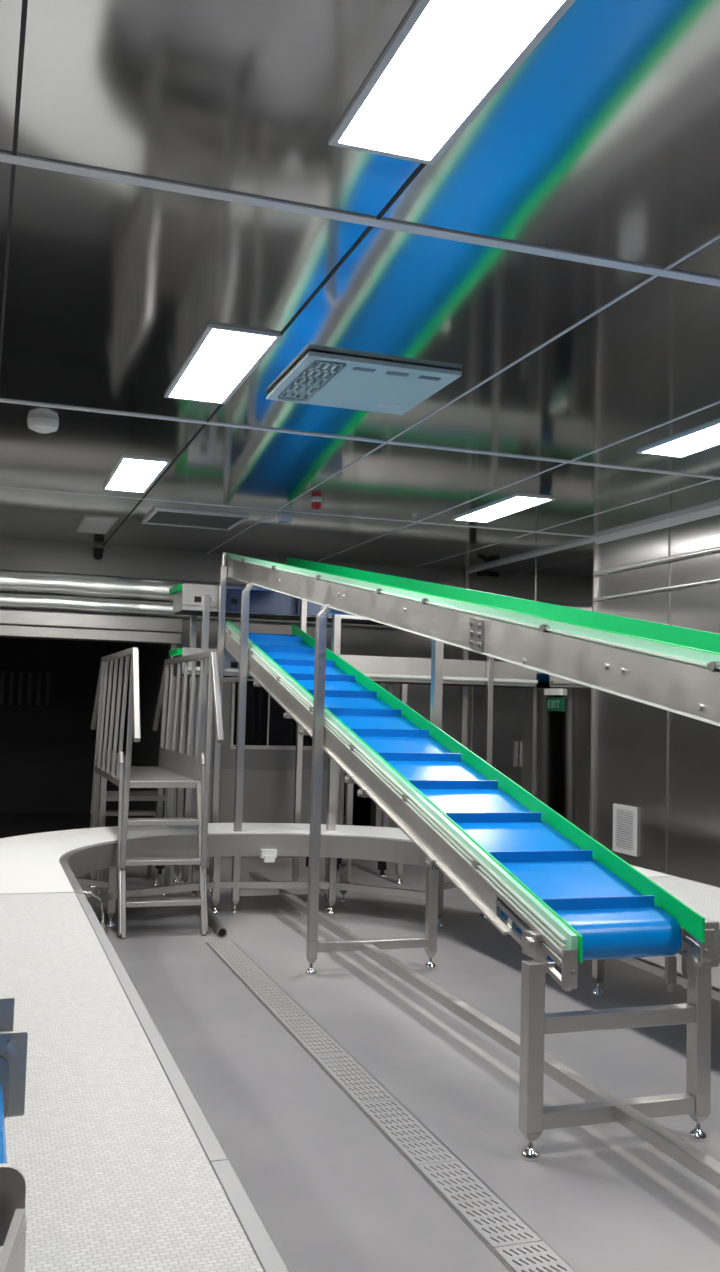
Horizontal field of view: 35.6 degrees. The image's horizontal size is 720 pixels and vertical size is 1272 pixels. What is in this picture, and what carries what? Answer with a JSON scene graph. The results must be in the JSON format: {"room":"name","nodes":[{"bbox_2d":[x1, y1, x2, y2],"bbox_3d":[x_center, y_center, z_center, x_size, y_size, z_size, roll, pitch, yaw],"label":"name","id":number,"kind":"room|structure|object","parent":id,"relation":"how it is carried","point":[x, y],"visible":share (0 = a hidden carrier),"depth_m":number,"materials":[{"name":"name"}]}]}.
{"room":"factory floor","nodes":[
{"label":"factory floor","id":0,"kind":"room"},
{"bbox_2d":[0,637,124,812],"bbox_3d":[-4.285,0.900,15.683,8.450,3.150,0.100,3,-4,-19],"label":"wall","id":1,"kind":"structure","parent":0,"point":[47,755],"depth_m":15.62,"materials":[{"name":"black"}]},
{"bbox_2d":[0,669,53,707],"bbox_3d":[-4.623,0.728,15.476,0.740,0.510,0.110,3,-4,-19],"label":"panel","id":2,"kind":"object","parent":1,"relation":"attached to","point":[18,688],"visible":1,"depth_m":15.47,"materials":[{"name":"grey"}]},
{"bbox_2d":[122,643,167,817],"bbox_3d":[-2.593,0.826,13.778,0.080,3.150,4.600,3,-4,-19],"label":"wall","id":3,"kind":"structure","parent":0,"point":[152,657],"depth_m":13.62,"materials":[{"name":"grey"}]},
{"bbox_2d":[0,538,463,827],"bbox_3d":[-2.757,0.660,11.218,8.450,3.150,0.150,3,-4,-19],"label":"wall","id":4,"kind":"structure","parent":0,"point":[17,555],"depth_m":11.62,"materials":[{"name":"grey metal"}]},
{"bbox_2d":[0,609,182,643],"bbox_3d":[-3.963,-0.151,10.653,4.530,0.250,0.220,3,-4,-19],"label":"box","id":5,"kind":"object","parent":4,"relation":"attached to","point":[13,623],"visible":1,"depth_m":11.01,"materials":[{"name":"silver metal"}]},
{"bbox_2d":[0,593,393,627],"bbox_3d":[-2.745,-0.311,11.089,8.260,0.164,0.084,3,-4,-19],"label":"duct","id":6,"kind":"object","parent":5,"relation":"on","point":[7,600],"visible":0.58,"depth_m":11.10,"materials":[{"name":"silver metal"}]},
{"bbox_2d":[93,548,103,559],"bbox_3d":[-2.620,-0.820,11.215,0.090,0.110,0.094,3,-4,-19],"label":"security camera","id":7,"kind":"object","parent":4,"relation":"attached to","point":[98,552],"visible":1,"depth_m":11.18,"materials":[{"name":"black plastic"}]},
{"bbox_2d":[0,569,244,600],"bbox_3d":[-2.740,-0.505,11.101,8.260,0.234,0.122,3,-4,-19],"label":"duct","id":8,"kind":"object","parent":4,"relation":"attached to","point":[104,586],"visible":0.38,"depth_m":11.07,"materials":[{"name":"silver metal"}]},
{"bbox_2d":[162,644,175,817],"bbox_3d":[-1.961,1.177,11.446,0.050,2.190,0.180,3,-4,-19],"label":"trim","id":9,"kind":"structure","parent":4,"relation":"attached to","point":[170,646],"depth_m":11.40,"materials":[{"name":"silver metal"}]},
{"bbox_2d":[172,769,231,859],"bbox_3d":[-1.640,1.823,11.451,0.640,0.920,0.012,3,-4,-19],"label":"trim","id":10,"kind":"structure","parent":4,"relation":"attached to","point":[224,810],"depth_m":11.53,"materials":[{"name":"silver metal"}]},
{"bbox_2d":[230,679,311,749],"bbox_3d":[-0.859,0.819,11.800,1.030,0.750,0.100,3,-4,-19],"label":"window","id":11,"kind":"structure","parent":4,"relation":"in","point":[266,724],"depth_m":11.77,"materials":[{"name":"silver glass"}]},
{"bbox_2d":[229,769,327,858],"bbox_3d":[-0.761,1.866,11.750,1.220,0.920,0.012,3,-4,-19],"label":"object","id":12,"kind":"structure","parent":4,"relation":"attached to","point":[268,795],"depth_m":11.71,"materials":[{"name":"silver metal"}]},
{"bbox_2d":[338,767,344,824],"bbox_3d":[-0.188,1.304,11.967,0.050,2.100,0.030,3,-4,-19],"label":"trim","id":13,"kind":"structure","parent":4,"relation":"attached to","point":[342,772],"depth_m":11.93,"materials":[{"name":"silver metal"}]},
{"bbox_2d":[375,683,384,826],"bbox_3d":[0.214,1.323,12.103,0.060,2.100,0.030,3,-4,-19],"label":"trim","id":14,"kind":"structure","parent":4,"relation":"attached to","point":[378,810],"depth_m":12.05,"materials":[{"name":"silver metal"}]},
{"bbox_2d":[0,0,719,570],"bbox_3d":[-0.448,-1.328,4.548,8.550,0.100,14.150,3,-4,-19],"label":"ceiling","id":15,"kind":"structure","parent":0,"point":[604,141],"depth_m":4.04,"materials":[{"name":"silver metal"}]},
{"bbox_2d":[0,0,27,373],"bbox_3d":[-1.360,-1.322,4.289,0.012,0.014,14.050,3,-4,-19],"label":"trim","id":16,"kind":"structure","parent":15,"relation":"attached to","point":[24,2],"depth_m":3.15,"materials":[{"name":"grey metal"}]},
{"bbox_2d":[27,417,58,432],"bbox_3d":[-1.776,-1.174,6.271,0.170,0.062,0.170,3,-4,-19],"label":"smoke detector","id":17,"kind":"object","parent":15,"relation":"attached to","point":[37,424],"visible":1,"depth_m":6.21,"materials":[{"name":"white plastic"}]},
{"bbox_2d":[75,515,117,533],"bbox_3d":[-2.343,-0.982,9.940,0.280,0.014,0.940,3,-4,-19],"label":"access hatch","id":18,"kind":"object","parent":15,"relation":"attached to","point":[89,524],"visible":1,"depth_m":9.85,"materials":[{"name":"silver metal"}]},
{"bbox_2d":[102,456,170,492],"bbox_3d":[-1.554,-1.102,7.708,0.314,0.012,1.154,3,-4,-19],"label":"recessed light","id":19,"kind":"object","parent":15,"relation":"in","point":[130,474],"visible":1,"depth_m":7.63,"materials":[{"name":"white plastic"}]},
{"bbox_2d":[141,508,248,530],"bbox_3d":[-1.406,-0.983,9.467,0.770,0.020,0.760,3,-4,-19],"label":"ceiling vent","id":20,"kind":"object","parent":15,"relation":"in","point":[157,516],"visible":1,"depth_m":9.42,"materials":[{"name":"white metal"}]},
{"bbox_2d":[164,324,282,403],"bbox_3d":[-0.659,-1.237,5.186,0.314,0.012,1.154,3,-4,-19],"label":"recessed light","id":21,"kind":"object","parent":15,"relation":"in","point":[222,358],"visible":1,"depth_m":5.08,"materials":[{"name":"white plastic"}]},
{"bbox_2d":[103,163,425,545],"bbox_3d":[-0.315,-1.271,4.644,0.012,0.014,14.050,3,-4,-19],"label":"trim","id":22,"kind":"structure","parent":15,"relation":"attached to","point":[422,165],"depth_m":4.08,"materials":[{"name":"grey metal"}]},
{"bbox_2d":[277,512,291,522],"bbox_3d":[-0.611,-0.959,9.100,0.100,0.070,0.105,3,-4,-19],"label":"junction box","id":23,"kind":"object","parent":15,"relation":"attached to","point":[281,517],"visible":1,"depth_m":9.06,"materials":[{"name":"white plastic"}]},
{"bbox_2d":[0,486,596,537],"bbox_3d":[-1.843,-1.066,8.539,8.300,0.016,0.030,3,-4,-19],"label":"trim","id":24,"kind":"structure","parent":15,"relation":"attached to","point":[0,486],"depth_m":8.96,"materials":[{"name":"silver metal"}]},
{"bbox_2d":[311,499,322,509],"bbox_3d":[-0.329,-0.992,8.460,0.090,0.070,0.090,3,-4,-19],"label":"beacon","id":25,"kind":"object","parent":15,"relation":"attached to","point":[316,504],"visible":1,"depth_m":8.43,"materials":[{"name":"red plastic"}]},
{"bbox_2d":[0,151,719,286],"bbox_3d":[-0.126,-1.336,3.521,8.300,0.016,0.052,3,-4,-19],"label":"trim","id":26,"kind":"structure","parent":15,"relation":"attached to","point":[5,157],"depth_m":3.54,"materials":[{"name":"silver metal"}]},
{"bbox_2d":[0,399,719,479],"bbox_3d":[-1.025,-1.194,6.148,8.300,0.016,0.042,3,-4,-19],"label":"trim","id":27,"kind":"structure","parent":15,"relation":"attached to","point":[1,400],"depth_m":6.45,"materials":[{"name":"silver metal"}]},
{"bbox_2d":[266,351,461,414],"bbox_3d":[-0.001,-1.202,5.325,0.745,0.029,0.818,3,-4,-19],"label":"air conditioner","id":28,"kind":"object","parent":15,"relation":"attached to","point":[322,379],"visible":1,"depth_m":5.28,"materials":[{"name":"white paint"}]},
{"bbox_2d":[328,0,575,164],"bbox_3d":[0.248,-1.377,2.583,0.314,0.012,1.154,3,-4,-19],"label":"recessed light","id":29,"kind":"object","parent":15,"relation":"in","point":[447,59],"visible":1,"depth_m":2.72,"materials":[{"name":"white plastic"}]},
{"bbox_2d":[208,234,719,552],"bbox_3d":[0.693,-1.222,4.986,0.012,0.014,14.050,3,-4,-19],"label":"trim","id":30,"kind":"structure","parent":15,"relation":"attached to","point":[718,236],"depth_m":4.91,"materials":[{"name":"silver metal"}]},
{"bbox_2d":[452,494,555,522],"bbox_3d":[1.082,-0.973,8.614,0.314,0.012,1.154,3,-4,-19],"label":"recessed light","id":31,"kind":"object","parent":15,"relation":"in","point":[516,503],"visible":1,"depth_m":8.54,"materials":[{"name":"white plastic"}]},
{"bbox_2d":[319,401,719,560],"bbox_3d":[1.828,-1.167,5.371,0.012,0.014,14.050,3,-4,-19],"label":"trim","id":32,"kind":"structure","parent":15,"relation":"attached to","point":[719,401],"depth_m":7.09,"materials":[{"name":"silver metal"}]},
{"bbox_2d":[414,479,715,567],"bbox_3d":[2.869,-1.116,5.724,0.012,0.014,14.050,3,-4,-19],"label":"trim","id":33,"kind":"structure","parent":15,"relation":"attached to","point":[712,479],"depth_m":8.88,"materials":[{"name":"silver metal"}]},
{"bbox_2d":[637,420,719,457],"bbox_3d":[1.966,-1.107,6.108,0.314,0.012,1.154,3,-4,-19],"label":"recessed light","id":34,"kind":"object","parent":15,"relation":"in","point":[706,437],"visible":1,"depth_m":6.36,"materials":[{"name":"white plastic"}]},
{"bbox_2d":[0,813,719,1271],"bbox_3d":[-1.321,2.032,6.635,8.550,0.112,19.000,3,-4,-19],"label":"floor","id":35,"kind":"structure","parent":0,"point":[328,1188],"depth_m":4.88,"materials":[{"name":"grey concrete"}]},
{"bbox_2d":[0,996,27,1271],"bbox_3d":[-1.155,1.124,1.392,1.412,1.070,0.732,3,-4,-19],"label":"conveyor","id":36,"kind":"object","parent":35,"relation":"on","point":[13,1044],"visible":1,"depth_m":1.68,"materials":[{"name":"blue plastic"},{"name":"brushed stainless steel"}]},
{"bbox_2d":[0,893,289,1271],"bbox_3d":[-0.989,1.470,3.217,0.800,0.620,4.968,3,-4,-19],"label":"conveyor","id":37,"kind":"object","parent":35,"relation":"on","point":[123,1169],"visible":0.99,"depth_m":2.56,"materials":[{"name":"white plastic"},{"name":"brushed stainless steel"}]},
{"bbox_2d":[85,647,223,938],"bbox_3d":[-1.694,1.133,8.847,0.639,1.981,3.002,3,-4,-19],"label":"steps","id":38,"kind":"structure","parent":35,"relation":"on","point":[175,769],"depth_m":8.27,"materials":[{"name":"silver metal"}]},
{"bbox_2d":[207,905,226,937],"bbox_3d":[-1.061,2.053,8.093,0.068,0.068,0.912,3,-4,-15],"label":"pipe","id":39,"kind":"object","parent":35,"relation":"on","point":[213,920],"visible":0.81,"depth_m":7.82,"materials":[{"name":"silver metal"}]},
{"bbox_2d":[169,583,493,890],"bbox_3d":[-0.046,0.943,10.363,3.465,2.625,0.651,3,-4,-19],"label":"conveyor","id":40,"kind":"object","parent":35,"relation":"on","point":[194,600],"visible":0.24,"depth_m":9.92,"materials":[{"name":"blue plastic"},{"name":"green plastic"},{"name":"brushed stainless steel"}]},
{"bbox_2d":[0,823,679,929],"bbox_3d":[-0.623,1.760,7.645,4.365,0.620,3.335,3,-4,-19],"label":"conveyor","id":41,"kind":"object","parent":35,"relation":"on","point":[53,861],"visible":0.65,"depth_m":8.30,"materials":[{"name":"white plastic"},{"name":"brushed stainless steel"}]},
{"bbox_2d":[169,647,537,883],"bbox_3d":[-0.035,1.219,10.320,3.445,2.070,0.550,3,-4,-19],"label":"conveyor","id":42,"kind":"object","parent":35,"relation":"on","point":[403,671],"visible":0.49,"depth_m":10.26,"materials":[{"name":"silver metal"}]},
{"bbox_2d":[205,941,576,1271],"bbox_3d":[0.121,1.883,4.385,0.184,0.004,6.600,3,-4,-19],"label":"trim","id":43,"kind":"structure","parent":35,"relation":"on","point":[387,1137],"depth_m":4.16,"materials":[{"name":"silver metal"}]},
{"bbox_2d":[208,552,719,1189],"bbox_3d":[0.519,0.505,5.685,0.862,2.938,9.061,3,-4,-19],"label":"conveyor","id":44,"kind":"object","parent":35,"relation":"on","point":[675,669],"visible":0.85,"depth_m":5.47,"materials":[{"name":"silver metal"}]},
{"bbox_2d":[223,620,718,1161],"bbox_3d":[0.074,0.880,6.882,0.799,2.318,6.053,3,-4,-19],"label":"conveyor","id":45,"kind":"object","parent":35,"relation":"on","point":[542,881],"visible":0.99,"depth_m":4.72,"materials":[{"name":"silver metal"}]},
{"bbox_2d":[592,877,719,1000],"bbox_3d":[2.116,1.676,5.141,0.800,0.620,3.318,3,-4,-19],"label":"conveyor","id":46,"kind":"object","parent":35,"relation":"on","point":[704,899],"visible":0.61,"depth_m":6.13,"materials":[{"name":"grey"}]},
{"bbox_3d":[0.121,1.884,4.385,0.156,0.001,6.600,3,-4,-19],"label":"trim","id":47,"kind":"structure","parent":35,"relation":"on","visible":0},
{"bbox_2d":[207,941,252,963],"bbox_3d":[-0.840,2.032,7.196,0.160,0.006,0.646,3,-4,-19],"label":"drain cover","id":48,"kind":"object","parent":47,"relation":"on","point":[228,951],"visible":1,"depth_m":7.17,"materials":[{"name":"silver metal"}]},
{"bbox_2d":[228,963,278,989],"bbox_3d":[-0.633,1.999,6.591,0.160,0.006,0.626,3,-4,-19],"label":"drain cover","id":49,"kind":"object","parent":47,"relation":"on","point":[253,977],"visible":1,"depth_m":6.57,"materials":[{"name":"silver metal"}]},
{"bbox_2d":[252,988,308,1019],"bbox_3d":[-0.431,1.967,6.001,0.160,0.006,0.616,3,-4,-19],"label":"drain cover","id":50,"kind":"object","parent":47,"relation":"on","point":[276,1000],"visible":1,"depth_m":5.98,"materials":[{"name":"silver metal"}]},
{"bbox_2d":[280,1017,347,1056],"bbox_3d":[-0.231,1.935,5.415,0.160,0.006,0.616,3,-4,-19],"label":"drain cover","id":51,"kind":"object","parent":47,"relation":"on","point":[307,1031],"visible":1,"depth_m":5.39,"materials":[{"name":"silver metal"}]},
{"bbox_2d":[315,1054,395,1103],"bbox_3d":[-0.030,1.904,4.829,0.160,0.006,0.616,3,-4,-19],"label":"drain cover","id":52,"kind":"object","parent":47,"relation":"on","point":[357,1082],"visible":1,"depth_m":4.80,"materials":[{"name":"silver metal"}]},
{"bbox_2d":[359,1100,457,1165],"bbox_3d":[0.172,1.872,4.239,0.160,0.006,0.626,3,-4,-19],"label":"drain cover","id":53,"kind":"object","parent":47,"relation":"on","point":[418,1144],"visible":1,"depth_m":4.21,"materials":[{"name":"silver metal"}]},
{"bbox_2d":[417,1160,541,1248],"bbox_3d":[0.374,1.840,3.648,0.160,0.006,0.616,3,-4,-19],"label":"drain cover","id":54,"kind":"object","parent":47,"relation":"on","point":[492,1219],"visible":1,"depth_m":3.61,"materials":[{"name":"silver metal"}]},
{"bbox_2d":[494,1241,573,1271],"bbox_3d":[0.576,1.808,3.057,0.160,0.006,0.626,3,-4,-19],"label":"drain cover","id":55,"kind":"object","parent":47,"relation":"on","point":[533,1256],"visible":1,"depth_m":3.27,"materials":[{"name":"silver metal"}]},
{"bbox_2d":[343,514,719,886],"bbox_3d":[2.706,0.611,8.089,0.129,3.150,18.800,3,-4,-19],"label":"wall","id":56,"kind":"structure","parent":0,"point":[630,756],"depth_m":9.26,"materials":[{"name":"grey metal"}]},
{"bbox_2d":[464,571,466,588],"bbox_3d":[1.148,0.844,12.438,0.038,3.150,0.050,3,-4,-19],"label":"trim","id":57,"kind":"structure","parent":56,"relation":"attached to","point":[465,572],"depth_m":12.51,"materials":[{"name":"silver metal"}]},
{"bbox_2d":[469,686,532,792],"bbox_3d":[1.419,1.371,11.550,0.070,2.000,1.470,3,-4,-19],"label":"door","id":58,"kind":"structure","parent":56,"relation":"in","point":[512,707],"depth_m":11.40,"materials":[{"name":"silver metal"}]},
{"bbox_2d":[531,556,535,795],"bbox_3d":[1.698,0.761,10.890,0.044,3.150,0.007,3,-4,-19],"label":"trim","id":59,"kind":"structure","parent":56,"relation":"attached to","point":[533,709],"depth_m":10.87,"materials":[{"name":"silver metal"}]},
{"bbox_2d":[544,689,563,710],"bbox_3d":[1.823,0.599,10.486,0.060,0.210,0.300,3,-4,-19],"label":"exit sign","id":60,"kind":"object","parent":56,"relation":"attached to","point":[553,703],"visible":1,"depth_m":10.46,"materials":[{"name":"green plastic"}]},
{"bbox_2d":[466,505,719,573],"bbox_3d":[3.039,-0.990,7.152,0.050,0.055,11.450,3,-4,-19],"label":"trim","id":61,"kind":"structure","parent":56,"relation":"attached to","point":[712,511],"depth_m":9.40,"materials":[{"name":"silver metal"}]},
{"bbox_2d":[589,541,596,837],"bbox_3d":[2.053,0.705,9.850,0.044,3.150,0.014,3,-4,-19],"label":"trim","id":62,"kind":"structure","parent":56,"relation":"attached to","point":[594,603],"depth_m":9.83,"materials":[{"name":"silver metal"}]},
{"bbox_2d":[612,804,637,855],"bbox_3d":[2.203,1.602,9.277,0.036,0.395,0.350,3,-4,-19],"label":"air vent","id":63,"kind":"object","parent":56,"relation":"in","point":[625,818],"visible":1,"depth_m":9.26,"materials":[{"name":"white plastic"}]},
{"bbox_2d":[593,546,719,575],"bbox_3d":[3.646,-0.795,5.343,0.055,0.048,9.660,3,-4,-19],"label":"conduit","id":64,"kind":"object","parent":56,"relation":"attached to","point":[703,552],"visible":1,"depth_m":8.94,"materials":[{"name":"silver metal"}]},
{"bbox_2d":[593,579,719,600],"bbox_3d":[3.643,-0.565,5.330,0.047,0.032,9.660,3,-4,-19],"label":"conduit","id":65,"kind":"object","parent":56,"relation":"attached to","point":[714,580],"visible":1,"depth_m":8.93,"materials":[{"name":"silver metal"}]},
{"bbox_2d":[665,527,669,873],"bbox_3d":[2.422,0.649,8.805,0.022,3.150,0.007,3,-4,-19],"label":"trim","id":66,"kind":"structure","parent":56,"relation":"attached to","point":[669,527],"depth_m":8.79,"materials":[{"name":"silver metal"}]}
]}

